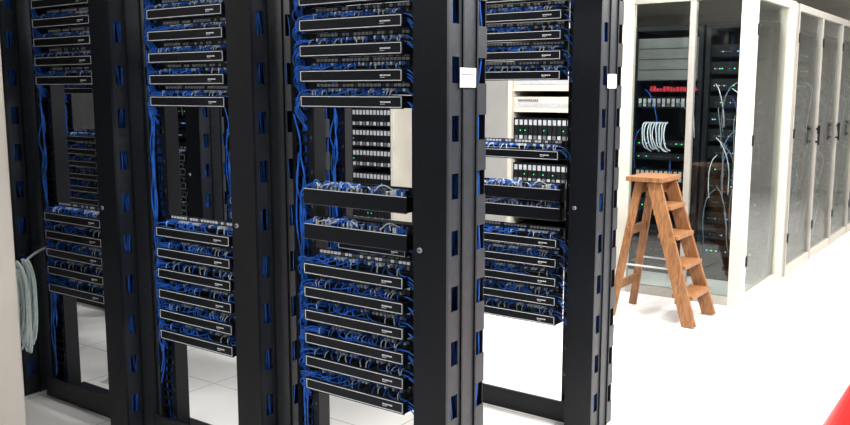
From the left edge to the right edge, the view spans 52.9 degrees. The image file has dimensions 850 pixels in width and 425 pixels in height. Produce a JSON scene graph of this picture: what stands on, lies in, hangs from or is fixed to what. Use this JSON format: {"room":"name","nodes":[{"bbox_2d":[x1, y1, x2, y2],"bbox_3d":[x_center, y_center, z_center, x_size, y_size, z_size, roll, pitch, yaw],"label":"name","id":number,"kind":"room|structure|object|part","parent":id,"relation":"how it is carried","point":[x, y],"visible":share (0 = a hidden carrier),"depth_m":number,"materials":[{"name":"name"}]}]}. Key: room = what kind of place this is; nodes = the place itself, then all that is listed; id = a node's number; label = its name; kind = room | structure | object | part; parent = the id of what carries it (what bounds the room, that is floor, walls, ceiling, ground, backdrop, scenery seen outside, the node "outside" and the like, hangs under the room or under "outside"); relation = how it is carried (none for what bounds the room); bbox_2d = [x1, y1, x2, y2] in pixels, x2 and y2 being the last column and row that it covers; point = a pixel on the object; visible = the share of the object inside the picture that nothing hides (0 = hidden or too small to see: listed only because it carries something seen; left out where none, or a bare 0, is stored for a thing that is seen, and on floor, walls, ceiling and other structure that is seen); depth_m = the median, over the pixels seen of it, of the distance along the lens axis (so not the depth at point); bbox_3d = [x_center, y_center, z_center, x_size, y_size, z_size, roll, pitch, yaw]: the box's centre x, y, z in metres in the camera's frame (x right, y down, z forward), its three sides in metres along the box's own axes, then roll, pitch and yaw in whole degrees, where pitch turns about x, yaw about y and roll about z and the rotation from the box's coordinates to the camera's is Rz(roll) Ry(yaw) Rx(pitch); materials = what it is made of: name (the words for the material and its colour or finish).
{"room":"server room","nodes":[
{"label":"server room","id":0,"kind":"room"},
{"bbox_2d":[76,6,174,185],"bbox_3d":[-4.171,-1.361,10.628,0.100,3.100,17.500,6,10,35],"label":"wall","id":1,"kind":"structure","parent":0,"point":[87,107],"depth_m":10.56,"materials":[{"name":"grey paint"}]},
{"bbox_2d":[25,231,849,424],"bbox_3d":[1.385,0.689,6.873,13.600,0.100,17.500,6,10,35],"label":"floor","id":2,"kind":"structure","parent":0,"point":[782,357],"depth_m":5.07,"materials":[{"name":"tile"}]},
{"bbox_2d":[0,48,25,424],"bbox_3d":[-2.019,-0.318,3.300,0.590,2.900,0.510,6,10,35],"label":"wall","id":3,"kind":"structure","parent":2,"relation":"on","point":[12,398],"depth_m":3.40,"materials":[{"name":"paint"}]},
{"bbox_2d":[0,0,55,395],"bbox_3d":[-2.369,-0.222,4.715,0.836,2.310,0.308,6,10,35],"label":"rack","id":4,"kind":"object","parent":2,"relation":"on","point":[21,104],"visible":0.63,"depth_m":4.43,"materials":[{"name":"metal"}]},
{"bbox_2d":[60,8,104,308],"bbox_3d":[-2.397,-0.443,6.274,0.836,2.310,0.308,6,10,35],"label":"rack","id":5,"kind":"object","parent":2,"relation":"on","point":[82,162],"visible":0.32,"depth_m":6.33,"materials":[{"name":"metal"}]},
{"bbox_3d":[-2.468,-0.905,6.203,0.483,0.090,0.080,6,10,35],"label":"panel","id":6,"kind":"part","parent":5,"relation":"part of","materials":[{"name":"plastic"}]},
{"bbox_3d":[-2.468,-0.561,6.252,0.483,0.090,0.080,6,10,35],"label":"panel","id":7,"kind":"part","parent":5,"relation":"part of","materials":[{"name":"plastic"}]},
{"bbox_3d":[-2.468,-0.470,6.265,0.483,0.090,0.080,6,10,35],"label":"panel","id":8,"kind":"part","parent":5,"relation":"part of","materials":[{"name":"plastic"}]},
{"bbox_3d":[-2.468,-0.379,6.278,0.483,0.090,0.080,6,10,35],"label":"panel","id":9,"kind":"part","parent":5,"relation":"part of","materials":[{"name":"plastic"}]},
{"bbox_3d":[-2.468,-0.287,6.291,0.483,0.090,0.080,6,10,35],"label":"panel","id":10,"kind":"part","parent":5,"relation":"part of","materials":[{"name":"plastic"}]},
{"bbox_3d":[-2.468,-0.196,6.303,0.483,0.090,0.080,6,10,35],"label":"panel","id":11,"kind":"part","parent":5,"relation":"part of","materials":[{"name":"plastic"}]},
{"bbox_3d":[-2.468,-0.105,6.316,0.483,0.090,0.080,6,10,35],"label":"panel","id":12,"kind":"part","parent":5,"relation":"part of","materials":[{"name":"plastic"}]},
{"bbox_2d":[30,0,161,424],"bbox_3d":[-1.639,-0.147,4.194,0.836,2.310,0.308,6,10,35],"label":"rack","id":13,"kind":"object","parent":2,"relation":"on","point":[103,254],"visible":0.98,"depth_m":4.01,"materials":[{"name":"metal"}]},
{"bbox_2d":[15,246,45,352],"bbox_3d":[-1.988,0.449,4.393,0.125,0.538,0.238,6,10,35],"label":"coiled cable","id":14,"kind":"object","parent":13,"relation":"attached to","point":[28,323],"visible":0.87,"depth_m":4.31,"materials":[{"name":"grey plastic"}]},
{"bbox_3d":[-1.710,-1.023,4.064,0.483,0.090,0.080,6,10,35],"label":"panel","id":15,"kind":"part","parent":13,"relation":"part of","materials":[{"name":"plastic"}]},
{"bbox_3d":[-1.710,-0.932,4.077,0.483,0.090,0.080,6,10,35],"label":"panel","id":16,"kind":"part","parent":13,"relation":"part of","materials":[{"name":"plastic"}]},
{"bbox_3d":[-1.710,-0.841,4.090,0.483,0.090,0.080,6,10,35],"label":"panel","id":17,"kind":"part","parent":13,"relation":"part of","materials":[{"name":"plastic"}]},
{"bbox_3d":[-1.710,-0.750,4.103,0.483,0.090,0.080,6,10,35],"label":"panel","id":18,"kind":"part","parent":13,"relation":"part of","materials":[{"name":"plastic"}]},
{"bbox_3d":[-1.710,-0.659,4.116,0.483,0.090,0.080,6,10,35],"label":"panel","id":19,"kind":"part","parent":13,"relation":"part of","materials":[{"name":"plastic"}]},
{"bbox_3d":[-1.615,-0.153,4.231,0.830,2.310,0.220,6,10,35],"label":"frame","id":20,"kind":"part","parent":13,"relation":"part of","materials":[{"name":"metal"}]},
{"bbox_3d":[-1.710,0.011,4.211,0.483,0.090,0.080,6,10,35],"label":"panel","id":21,"kind":"part","parent":13,"relation":"part of","materials":[{"name":"plastic"}]},
{"bbox_3d":[-1.710,0.102,4.224,0.483,0.090,0.080,6,10,35],"label":"panel","id":22,"kind":"part","parent":13,"relation":"part of","materials":[{"name":"plastic"}]},
{"bbox_3d":[-1.710,0.193,4.237,0.483,0.090,0.080,6,10,35],"label":"panel","id":23,"kind":"part","parent":13,"relation":"part of","materials":[{"name":"plastic"}]},
{"bbox_3d":[-1.710,0.284,4.250,0.483,0.090,0.080,6,10,35],"label":"panel","id":24,"kind":"part","parent":13,"relation":"part of","materials":[{"name":"plastic"}]},
{"bbox_3d":[-1.710,0.375,4.263,0.483,0.090,0.080,6,10,35],"label":"panel","id":25,"kind":"part","parent":13,"relation":"part of","materials":[{"name":"plastic"}]},
{"bbox_2d":[177,107,188,226],"bbox_3d":[-2.510,-0.939,10.321,0.660,2.150,0.947,6,10,35],"label":"rack","id":26,"kind":"object","parent":2,"relation":"on","point":[181,110],"visible":0.05,"depth_m":10.10,"materials":[{"name":"metal"}]},
{"bbox_2d":[177,17,226,220],"bbox_3d":[-1.667,-0.369,5.752,0.836,2.310,0.308,6,10,35],"label":"rack","id":27,"kind":"object","parent":2,"relation":"on","point":[202,159],"visible":0.16,"depth_m":5.47,"materials":[{"name":"metal"}]},
{"bbox_3d":[-1.738,-0.403,5.742,0.483,0.090,0.080,6,10,35],"label":"panel","id":28,"kind":"part","parent":27,"relation":"part of","materials":[{"name":"metal"}]},
{"bbox_3d":[-1.738,-0.312,5.755,0.483,0.090,0.080,6,10,35],"label":"panel","id":29,"kind":"part","parent":27,"relation":"part of","materials":[{"name":"metal"}]},
{"bbox_3d":[-1.738,-0.221,5.768,0.483,0.090,0.080,6,10,35],"label":"panel","id":30,"kind":"part","parent":27,"relation":"part of","materials":[{"name":"metal"}]},
{"bbox_3d":[-1.738,-0.130,5.781,0.483,0.090,0.080,6,10,35],"label":"panel","id":31,"kind":"part","parent":27,"relation":"part of","materials":[{"name":"metal"}]},
{"bbox_3d":[-1.738,-0.039,5.794,0.483,0.090,0.080,6,10,35],"label":"panel","id":32,"kind":"part","parent":27,"relation":"part of","materials":[{"name":"metal"}]},
{"bbox_2d":[143,0,297,424],"bbox_3d":[-0.909,-0.073,3.673,0.836,2.310,0.308,6,10,35],"label":"rack","id":33,"kind":"object","parent":2,"relation":"on","point":[225,288],"visible":1,"depth_m":3.50,"materials":[{"name":"metal"}]},
{"bbox_3d":[-0.885,-0.079,3.710,0.830,2.310,0.220,6,10,35],"label":"frame","id":34,"kind":"part","parent":33,"relation":"part of","materials":[{"name":"plastic"}]},
{"bbox_3d":[-0.980,-0.856,3.556,0.483,0.090,0.080,6,10,35],"label":"panel","id":35,"kind":"part","parent":33,"relation":"part of","materials":[{"name":"plastic"}]},
{"bbox_3d":[-0.980,-0.765,3.569,0.483,0.090,0.080,6,10,35],"label":"panel","id":36,"kind":"part","parent":33,"relation":"part of","materials":[{"name":"plastic"}]},
{"bbox_3d":[-0.980,-0.674,3.582,0.483,0.090,0.080,6,10,35],"label":"panel","id":37,"kind":"part","parent":33,"relation":"part of","materials":[{"name":"plastic"}]},
{"bbox_3d":[-0.980,-0.583,3.595,0.483,0.090,0.080,6,10,35],"label":"panel","id":38,"kind":"part","parent":33,"relation":"part of","materials":[{"name":"plastic"}]},
{"bbox_3d":[-0.980,-0.491,3.608,0.483,0.090,0.080,6,10,35],"label":"panel","id":39,"kind":"part","parent":33,"relation":"part of","materials":[{"name":"plastic"}]},
{"bbox_3d":[-0.980,0.076,3.689,0.483,0.090,0.080,6,10,35],"label":"panel","id":40,"kind":"part","parent":33,"relation":"part of","materials":[{"name":"plastic"}]},
{"bbox_3d":[-0.980,0.169,3.702,0.483,0.090,0.080,6,10,35],"label":"panel","id":41,"kind":"part","parent":33,"relation":"part of","materials":[{"name":"plastic"}]},
{"bbox_3d":[-0.980,0.262,3.715,0.483,0.090,0.080,6,10,35],"label":"panel","id":42,"kind":"part","parent":33,"relation":"part of","materials":[{"name":"plastic"}]},
{"bbox_3d":[-0.980,0.355,3.728,0.483,0.090,0.080,6,10,35],"label":"panel","id":43,"kind":"part","parent":33,"relation":"part of","materials":[{"name":"plastic"}]},
{"bbox_3d":[-0.980,0.448,3.742,0.483,0.090,0.080,6,10,35],"label":"panel","id":44,"kind":"part","parent":33,"relation":"part of","materials":[{"name":"plastic"}]},
{"bbox_3d":[-0.980,0.541,3.755,0.483,0.090,0.080,6,10,35],"label":"panel","id":45,"kind":"part","parent":33,"relation":"part of","materials":[{"name":"plastic"}]},
{"bbox_2d":[222,7,330,248],"bbox_3d":[-0.937,-0.295,5.231,0.836,2.310,0.308,6,10,35],"label":"rack","id":46,"kind":"object","parent":2,"relation":"on","point":[225,110],"visible":0.03,"depth_m":5.40,"materials":[{"name":"metal"}]},
{"bbox_3d":[-0.914,-0.300,5.268,0.830,2.310,0.220,6,10,35],"label":"frame","id":47,"kind":"part","parent":46,"relation":"part of","materials":[{"name":"plastic"}]},
{"bbox_2d":[328,1,412,260],"bbox_3d":[-0.207,-0.221,4.710,0.836,2.310,0.308,6,10,35],"label":"rack","id":48,"kind":"object","parent":2,"relation":"on","point":[340,119],"visible":0.07,"depth_m":4.88,"materials":[{"name":"metal"}]},
{"bbox_3d":[-0.184,-0.226,4.747,0.830,2.310,0.220,6,10,35],"label":"frame","id":49,"kind":"part","parent":48,"relation":"part of","materials":[{"name":"plastic"}]},
{"bbox_3d":[-0.278,-0.722,4.633,0.483,0.090,0.080,6,10,35],"label":"panel","id":50,"kind":"part","parent":48,"relation":"part of","materials":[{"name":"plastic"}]},
{"bbox_3d":[-0.278,0.175,4.761,0.483,0.090,0.080,6,10,35],"label":"panel","id":51,"kind":"part","parent":48,"relation":"part of","materials":[{"name":"plastic"}]},
{"bbox_3d":[-0.278,-0.996,4.595,0.483,0.090,0.080,6,10,35],"label":"panel","id":52,"kind":"part","parent":48,"relation":"part of","materials":[{"name":"plastic"}]},
{"bbox_3d":[-0.278,-0.813,4.620,0.483,0.090,0.080,6,10,35],"label":"panel","id":53,"kind":"part","parent":48,"relation":"part of","materials":[{"name":"plastic"}]},
{"bbox_3d":[-0.278,0.084,4.748,0.483,0.090,0.080,6,10,35],"label":"panel","id":54,"kind":"part","parent":48,"relation":"part of","materials":[{"name":"plastic"}]},
{"bbox_3d":[-0.278,0.266,4.774,0.483,0.090,0.080,6,10,35],"label":"panel","id":55,"kind":"part","parent":48,"relation":"part of","materials":[{"name":"plastic"}]},
{"bbox_2d":[352,95,411,221],"bbox_3d":[-0.430,-0.692,8.590,0.640,2.150,0.450,6,10,35],"label":"rack","id":56,"kind":"object","parent":2,"relation":"on","point":[381,138],"visible":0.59,"depth_m":8.40,"materials":[{"name":"beige metal"}]},
{"bbox_2d":[289,0,486,424],"bbox_3d":[-0.171,0.000,3.160,0.838,2.310,0.325,6,10,35],"label":"rack","id":57,"kind":"object","parent":2,"relation":"on","point":[399,336],"visible":1,"depth_m":3.02,"materials":[{"name":"metal"}]},
{"bbox_3d":[-0.155,-0.004,3.189,0.830,2.310,0.220,6,10,35],"label":"frame","id":58,"kind":"part","parent":57,"relation":"part of","materials":[{"name":"plastic"}]},
{"bbox_3d":[-0.250,-0.788,3.034,0.483,0.090,0.080,6,10,35],"label":"panel","id":59,"kind":"part","parent":57,"relation":"part of","materials":[{"name":"plastic"}]},
{"bbox_3d":[-0.250,-0.697,3.047,0.483,0.090,0.080,6,10,35],"label":"panel","id":60,"kind":"part","parent":57,"relation":"part of","materials":[{"name":"plastic"}]},
{"bbox_3d":[-0.250,-0.605,3.060,0.483,0.090,0.080,6,10,35],"label":"panel","id":61,"kind":"part","parent":57,"relation":"part of","materials":[{"name":"plastic"}]},
{"bbox_3d":[-0.250,-0.514,3.073,0.483,0.090,0.080,6,10,35],"label":"panel","id":62,"kind":"part","parent":57,"relation":"part of","materials":[{"name":"plastic"}]},
{"bbox_3d":[-0.250,-0.423,3.086,0.483,0.090,0.080,6,10,35],"label":"panel","id":63,"kind":"part","parent":57,"relation":"part of","materials":[{"name":"plastic"}]},
{"bbox_2d":[303,180,412,213],"bbox_3d":[-0.193,-0.071,3.216,0.491,0.086,0.246,6,10,35],"label":"shelf","id":64,"kind":"object","parent":57,"relation":"attached to","point":[382,198],"depth_m":3.11,"materials":[{"name":"metal"}]},
{"bbox_3d":[-0.250,0.205,3.175,0.483,0.090,0.080,6,10,35],"label":"panel","id":65,"kind":"part","parent":57,"relation":"part of","materials":[{"name":"plastic"}]},
{"bbox_2d":[304,214,412,251],"bbox_3d":[-0.193,0.063,3.235,0.491,0.086,0.246,6,10,35],"label":"shelf","id":66,"kind":"object","parent":57,"relation":"attached to","point":[366,232],"depth_m":3.14,"materials":[{"name":"metal"}]},
{"bbox_3d":[-0.250,0.296,3.188,0.483,0.090,0.080,6,10,35],"label":"panel","id":67,"kind":"part","parent":57,"relation":"part of","materials":[{"name":"plastic"}]},
{"bbox_3d":[-0.250,0.388,3.201,0.483,0.090,0.080,6,10,35],"label":"panel","id":68,"kind":"part","parent":57,"relation":"part of","materials":[{"name":"plastic"}]},
{"bbox_3d":[-0.250,0.479,3.214,0.483,0.090,0.080,6,10,35],"label":"panel","id":69,"kind":"part","parent":57,"relation":"part of","materials":[{"name":"plastic"}]},
{"bbox_3d":[-0.250,0.570,3.227,0.483,0.090,0.080,6,10,35],"label":"panel","id":70,"kind":"part","parent":57,"relation":"part of","materials":[{"name":"plastic"}]},
{"bbox_3d":[-0.250,0.661,3.240,0.483,0.090,0.080,6,10,35],"label":"panel","id":71,"kind":"part","parent":57,"relation":"part of","materials":[{"name":"plastic"}]},
{"bbox_2d":[506,23,569,279],"bbox_3d":[1.251,-0.560,7.664,0.660,2.150,0.900,6,10,35],"label":"rack","id":72,"kind":"object","parent":2,"relation":"on","point":[537,109],"visible":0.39,"depth_m":7.37,"materials":[{"name":"beige metal"}]},
{"bbox_2d":[482,0,623,424],"bbox_3d":[0.530,-0.148,4.197,0.838,2.310,0.325,6,10,35],"label":"rack","id":73,"kind":"object","parent":2,"relation":"on","point":[511,289],"visible":0.73,"depth_m":4.03,"materials":[{"name":"metal"}]},
{"bbox_3d":[0.452,-1.045,4.056,0.483,0.090,0.080,6,10,35],"label":"panel","id":74,"kind":"part","parent":73,"relation":"part of","materials":[{"name":"plastic"}]},
{"bbox_3d":[0.452,0.384,4.259,0.483,0.090,0.080,6,10,35],"label":"panel","id":75,"kind":"part","parent":73,"relation":"part of","materials":[{"name":"plastic"}]},
{"bbox_3d":[0.452,0.476,4.272,0.483,0.090,0.080,6,10,35],"label":"panel","id":76,"kind":"part","parent":73,"relation":"part of","materials":[{"name":"plastic"}]},
{"bbox_3d":[0.452,0.197,4.232,0.483,0.090,0.080,6,10,35],"label":"panel","id":77,"kind":"part","parent":73,"relation":"part of","materials":[{"name":"plastic"}]},
{"bbox_3d":[0.452,0.104,4.219,0.483,0.090,0.080,6,10,35],"label":"panel","id":78,"kind":"part","parent":73,"relation":"part of","materials":[{"name":"plastic"}]},
{"bbox_3d":[0.452,0.290,4.246,0.483,0.090,0.080,6,10,35],"label":"panel","id":79,"kind":"part","parent":73,"relation":"part of","materials":[{"name":"plastic"}]},
{"bbox_2d":[484,178,565,201],"bbox_3d":[0.508,-0.124,4.266,0.491,0.086,0.246,6,10,35],"label":"shelf","id":80,"kind":"object","parent":73,"relation":"attached to","point":[495,189],"depth_m":4.16,"materials":[{"name":"metal"}]},
{"bbox_2d":[485,196,565,220],"bbox_3d":[0.508,-0.035,4.279,0.491,0.086,0.246,6,10,35],"label":"shelf","id":81,"kind":"object","parent":73,"relation":"attached to","point":[533,207],"depth_m":4.15,"materials":[{"name":"metal"}]},
{"bbox_3d":[0.452,-0.311,4.160,0.483,0.090,0.080,6,10,35],"label":"panel","id":82,"kind":"part","parent":73,"relation":"part of","materials":[{"name":"plastic"}]},
{"bbox_3d":[0.452,-0.681,4.107,0.483,0.090,0.080,6,10,35],"label":"panel","id":83,"kind":"part","parent":73,"relation":"part of","materials":[{"name":"plastic"}]},
{"bbox_3d":[0.452,-0.863,4.082,0.483,0.090,0.080,6,10,35],"label":"panel","id":84,"kind":"part","parent":73,"relation":"part of","materials":[{"name":"plastic"}]},
{"bbox_3d":[0.452,-0.772,4.095,0.483,0.090,0.080,6,10,35],"label":"panel","id":85,"kind":"part","parent":73,"relation":"part of","materials":[{"name":"plastic"}]},
{"bbox_3d":[0.452,-0.954,4.069,0.483,0.090,0.080,6,10,35],"label":"panel","id":86,"kind":"part","parent":73,"relation":"part of","materials":[{"name":"plastic"}]},
{"bbox_3d":[0.546,-0.152,4.226,0.830,2.310,0.220,6,10,35],"label":"frame","id":87,"kind":"part","parent":73,"relation":"part of","materials":[{"name":"plastic"}]},
{"bbox_2d":[613,172,715,327],"bbox_3d":[1.700,0.249,6.083,0.647,1.022,0.460,6,10,35],"label":"stepladder","id":88,"kind":"object","parent":2,"relation":"on","point":[654,185],"visible":1,"depth_m":6.05,"materials":[{"name":"brown wood"}]},
{"bbox_2d":[628,24,706,276],"bbox_3d":[2.311,-0.575,7.765,0.620,2.150,0.895,6,10,35],"label":"rack","id":89,"kind":"object","parent":2,"relation":"on","point":[662,52],"depth_m":7.50,"materials":[{"name":"metal"}]},
{"bbox_2d":[642,122,669,151],"bbox_3d":[1.996,-0.651,7.383,0.235,0.261,0.102,6,10,35],"label":"bundle","id":90,"kind":"object","parent":89,"relation":"attached to","point":[651,123],"visible":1,"depth_m":7.36,"materials":[{"name":"white plastic"}]},
{"bbox_3d":[2.119,-1.056,7.290,0.420,0.046,0.017,6,10,35],"label":"red label strip","id":91,"kind":"part","parent":89,"relation":"part of","materials":[{"name":"red plastic"}]},
{"bbox_2d":[697,23,740,280],"bbox_3d":[2.797,-0.525,7.417,0.540,2.150,0.896,6,10,35],"label":"rack","id":92,"kind":"object","parent":2,"relation":"on","point":[722,57],"visible":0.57,"depth_m":7.23,"materials":[{"name":"metal"}]},
{"bbox_2d":[615,0,849,307],"bbox_3d":[4.003,-0.879,9.301,1.055,2.320,7.020,6,10,35],"label":"cabinets","id":93,"kind":"object","parent":2,"relation":"on","point":[791,195],"visible":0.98,"depth_m":6.91,"materials":[{"name":"white metal"}]},
{"bbox_2d":[822,383,849,424],"bbox_3d":[2.125,0.781,3.881,0.570,0.560,0.570,6,10,35],"label":"traffic cone","id":94,"kind":"object","parent":2,"relation":"on","point":[840,414],"visible":1,"depth_m":3.92,"materials":[{"name":"red plastic"}]},
{"bbox_2d":[485,0,570,230],"bbox_3d":[-0.648,-1.272,10.005,6.350,2.900,0.100,6,10,35],"label":"wall partition","id":95,"kind":"structure","parent":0,"point":[496,116],"depth_m":8.98,"materials":[{"name":"white paint"}]},
{"bbox_2d":[637,0,849,17],"bbox_3d":[1.385,-2.282,6.450,13.600,0.100,17.500,6,10,35],"label":"ceiling","id":96,"kind":"structure","parent":0,"point":[709,6],"depth_m":13.44,"materials":[{"name":"paint"}]},
{"bbox_2d":[637,7,849,26],"bbox_3d":[6.533,-1.802,13.727,13.800,3.100,0.100,6,10,35],"label":"wall","id":97,"kind":"structure","parent":0,"point":[844,12],"depth_m":14.68,"materials":[{"name":"grey paint"}]}
]}

